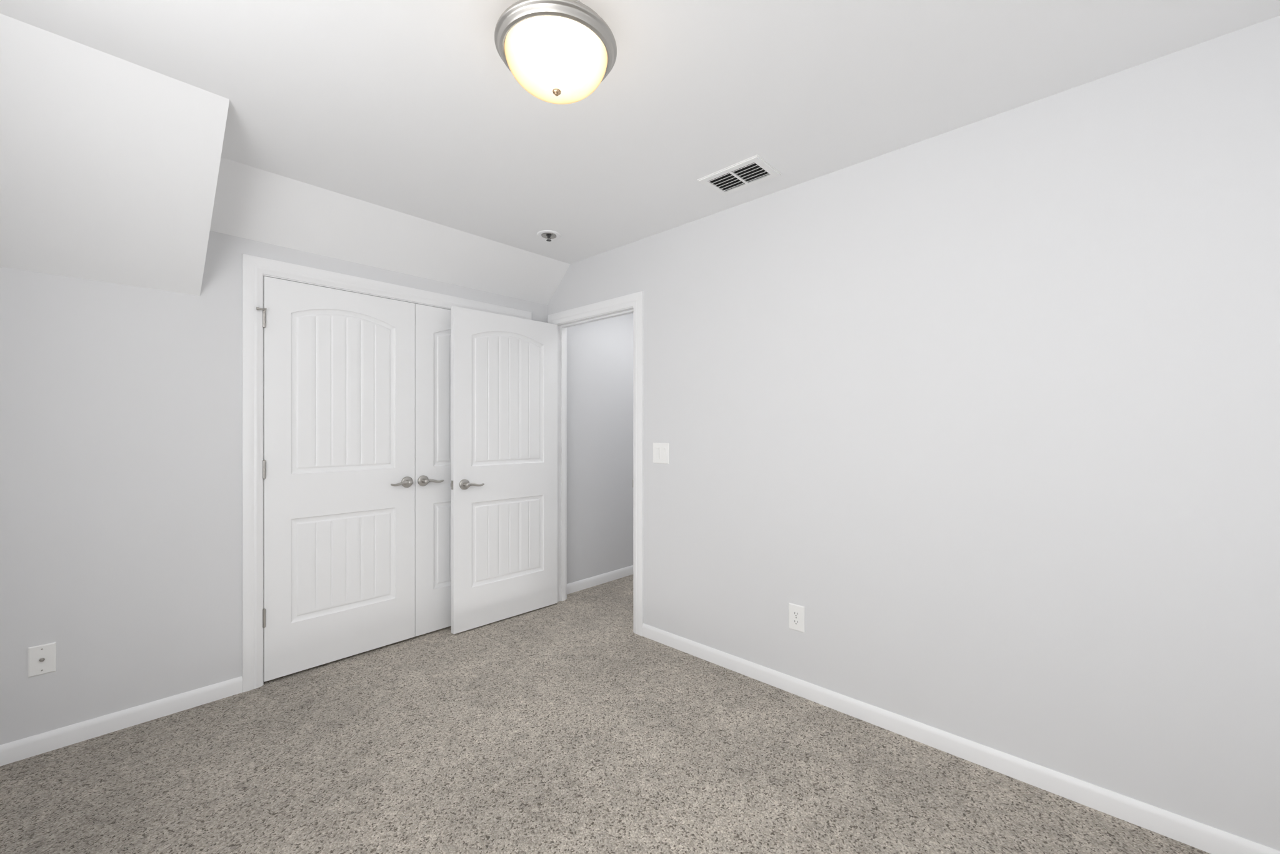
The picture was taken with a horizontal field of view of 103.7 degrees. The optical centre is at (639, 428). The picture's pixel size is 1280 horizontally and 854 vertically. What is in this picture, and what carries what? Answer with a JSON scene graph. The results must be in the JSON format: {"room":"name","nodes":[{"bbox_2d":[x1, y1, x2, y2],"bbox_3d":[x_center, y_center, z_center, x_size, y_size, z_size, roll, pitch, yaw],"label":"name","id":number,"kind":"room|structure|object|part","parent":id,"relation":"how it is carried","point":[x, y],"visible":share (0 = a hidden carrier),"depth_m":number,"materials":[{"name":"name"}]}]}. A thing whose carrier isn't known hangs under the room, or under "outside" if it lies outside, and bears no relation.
{"room":"empty bedroom","nodes":[
{"label":"empty bedroom","id":0,"kind":"room"},
{"bbox_2d":[0,13,229,295],"bbox_3d":[-2.077,-0.899,1.726,0.787,0.562,0.935,0,0,43],"label":"ceiling","id":1,"kind":"structure","parent":0,"point":[109,164],"depth_m":1.81,"materials":[{"name":"white paint"}]},
{"bbox_2d":[0,230,547,744],"bbox_3d":[-1.690,0.174,2.719,0.001,2.212,2.915,0,0,43],"label":"wall","id":2,"kind":"structure","parent":0,"point":[120,405],"depth_m":2.14,"materials":[{"name":"white paint"}]},
{"bbox_2d":[27,641,56,677],"bbox_3d":[-2.363,0.913,1.985,0.016,0.116,0.072,0,0,43],"label":"outlet plate","id":3,"kind":"object","parent":2,"relation":"attached to","point":[41,659],"visible":1,"depth_m":1.99,"materials":[{"name":"white plastic"}]},
{"bbox_2d":[256,276,414,681],"bbox_3d":[-1.659,0.251,2.795,0.153,2.030,0.782,0,0,45],"label":"closet door","id":4,"kind":"structure","parent":2,"relation":"in","point":[339,461],"depth_m":2.75,"materials":[{"name":"white paint"}]},
{"bbox_3d":[-1.408,0.320,2.978,0.059,0.067,0.145,0,0,43],"label":"handle","id":5,"kind":"part","parent":4,"relation":"part of","materials":[{"name":"silver metal"}]},
{"bbox_2d":[241,253,531,692],"bbox_3d":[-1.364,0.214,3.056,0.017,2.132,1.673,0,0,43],"label":"trim","id":6,"kind":"structure","parent":2,"relation":"attached to","point":[253,267],"depth_m":2.48,"materials":[{"name":"white paint"}]},
{"bbox_2d":[415,303,451,636],"bbox_3d":[-1.142,0.251,3.364,0.153,2.030,0.753,0,0,39],"label":"closet door","id":7,"kind":"structure","parent":2,"relation":"in","point":[432,324],"depth_m":3.14,"materials":[{"name":"white paint"}]},
{"bbox_3d":[-1.289,0.320,3.106,0.059,0.067,0.145,0,0,43],"label":"handle","id":8,"kind":"part","parent":7,"relation":"part of","materials":[{"name":"silver metal"}]},
{"bbox_2d":[210,156,569,304],"bbox_3d":[-1.273,-1.056,2.969,0.270,0.248,1.980,0,0,43],"label":"ceiling slope","id":9,"kind":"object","parent":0,"point":[250,202],"visible":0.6,"depth_m":2.73,"materials":[{"name":"white paint"}]},
{"bbox_2d":[566,313,633,583],"bbox_3d":[0.383,0.050,3.803,1.525,2.460,1.313,0,0,43],"label":"wall","id":10,"kind":"structure","parent":0,"point":[600,353],"depth_m":4.15,"materials":[{"name":"white paint"}]},
{"bbox_2d":[566,565,633,594],"bbox_3d":[0.383,1.242,3.803,1.525,0.075,1.313,0,0,43],"label":"baseboard","id":11,"kind":"structure","parent":10,"relation":"attached to","point":[584,584],"depth_m":4.13,"materials":[{"name":"white paint"}]},
{"bbox_2d":[0,574,1210,853],"bbox_3d":[-0.062,1.280,2.163,5.140,0.001,4.720,0,0,43],"label":"floor","id":12,"kind":"structure","parent":0,"point":[560,727],"depth_m":1.86,"materials":[{"name":"beige carpet"}]},
{"bbox_2d":[0,0,1279,264],"bbox_3d":[-0.150,-1.180,1.284,3.670,0.001,2.915,0,0,43],"label":"ceiling","id":13,"kind":"structure","parent":0,"point":[412,107],"depth_m":1.71,"materials":[{"name":"white paint"}]},
{"bbox_2d":[536,230,560,241],"bbox_3d":[-0.554,-1.162,3.055,0.142,0.036,0.142,0,0,43],"label":"cover plate","id":14,"kind":"object","parent":13,"relation":"attached to","point":[549,235],"visible":1,"depth_m":3.05,"materials":[{"name":"white paint"}]},
{"bbox_2d":[541,232,556,238],"bbox_3d":[-0.554,-1.175,3.055,0.091,0.008,0.091,0,0,43],"label":"sprinkler head","id":15,"kind":"object","parent":14,"relation":"on","point":[544,235],"depth_m":3.05,"materials":[{"name":"silver metal"}]},
{"bbox_2d":[494,0,616,104],"bbox_3d":[-0.247,-1.085,1.495,0.357,0.190,0.357,0,0,43],"label":"ceiling light","id":16,"kind":"object","parent":13,"relation":"attached to","point":[559,52],"visible":1,"depth_m":1.40,"materials":[{"name":"white glass"}]},
{"bbox_2d":[696,154,781,196],"bbox_3d":[0.463,-1.179,2.353,0.322,0.020,0.222,0,0,43],"label":"ceiling vent","id":17,"kind":"object","parent":13,"relation":"in","point":[754,170],"visible":1,"depth_m":2.34,"materials":[{"name":"white metal"}]},
{"bbox_2d":[547,15,1279,850],"bbox_3d":[0.745,0.050,2.443,3.940,2.460,0.001,0,0,43],"label":"wall","id":18,"kind":"structure","parent":0,"point":[993,402],"depth_m":1.84,"materials":[{"name":"white paint"}]},
{"bbox_2d":[450,305,557,633],"bbox_3d":[-0.877,0.255,3.384,0.798,2.030,0.153,0,0,-42],"label":"entry door","id":19,"kind":"structure","parent":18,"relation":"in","point":[504,484],"depth_m":3.36,"materials":[{"name":"white paint"}]},
{"bbox_3d":[-1.055,0.349,3.165,0.059,0.067,0.145,0,0,44],"label":"handle","id":20,"kind":"part","parent":19,"relation":"part of","materials":[{"name":"silver metal"}]},
{"bbox_2d":[548,291,643,635],"bbox_3d":[-0.296,0.214,3.476,0.958,2.132,0.126,0,0,43],"label":"door frame","id":21,"kind":"structure","parent":18,"relation":"attached to","point":[635,300],"depth_m":3.24,"materials":[{"name":"white paint"}]},
{"bbox_2d":[0,623,1279,853],"bbox_3d":[-0.249,1.242,1.376,3.940,0.075,2.915,0,0,43],"label":"baseboard","id":22,"kind":"structure","parent":18,"relation":"attached to","point":[1209,839],"depth_m":2.00,"materials":[{"name":"white paint"}]},
{"bbox_2d":[653,442,669,463],"bbox_3d":[0.122,0.146,3.014,0.125,0.124,0.013,0,0,43],"label":"light switch","id":23,"kind":"object","parent":18,"relation":"attached to","point":[660,450],"visible":1,"depth_m":3.01,"materials":[{"name":"white plastic"}]},
{"bbox_2d":[788,602,804,632],"bbox_3d":[0.755,0.912,2.428,0.080,0.124,0.008,0,0,43],"label":"duplex outlet","id":24,"kind":"object","parent":18,"relation":"attached to","point":[796,612],"visible":1,"depth_m":2.42,"materials":[{"name":"white plastic"}]}
]}

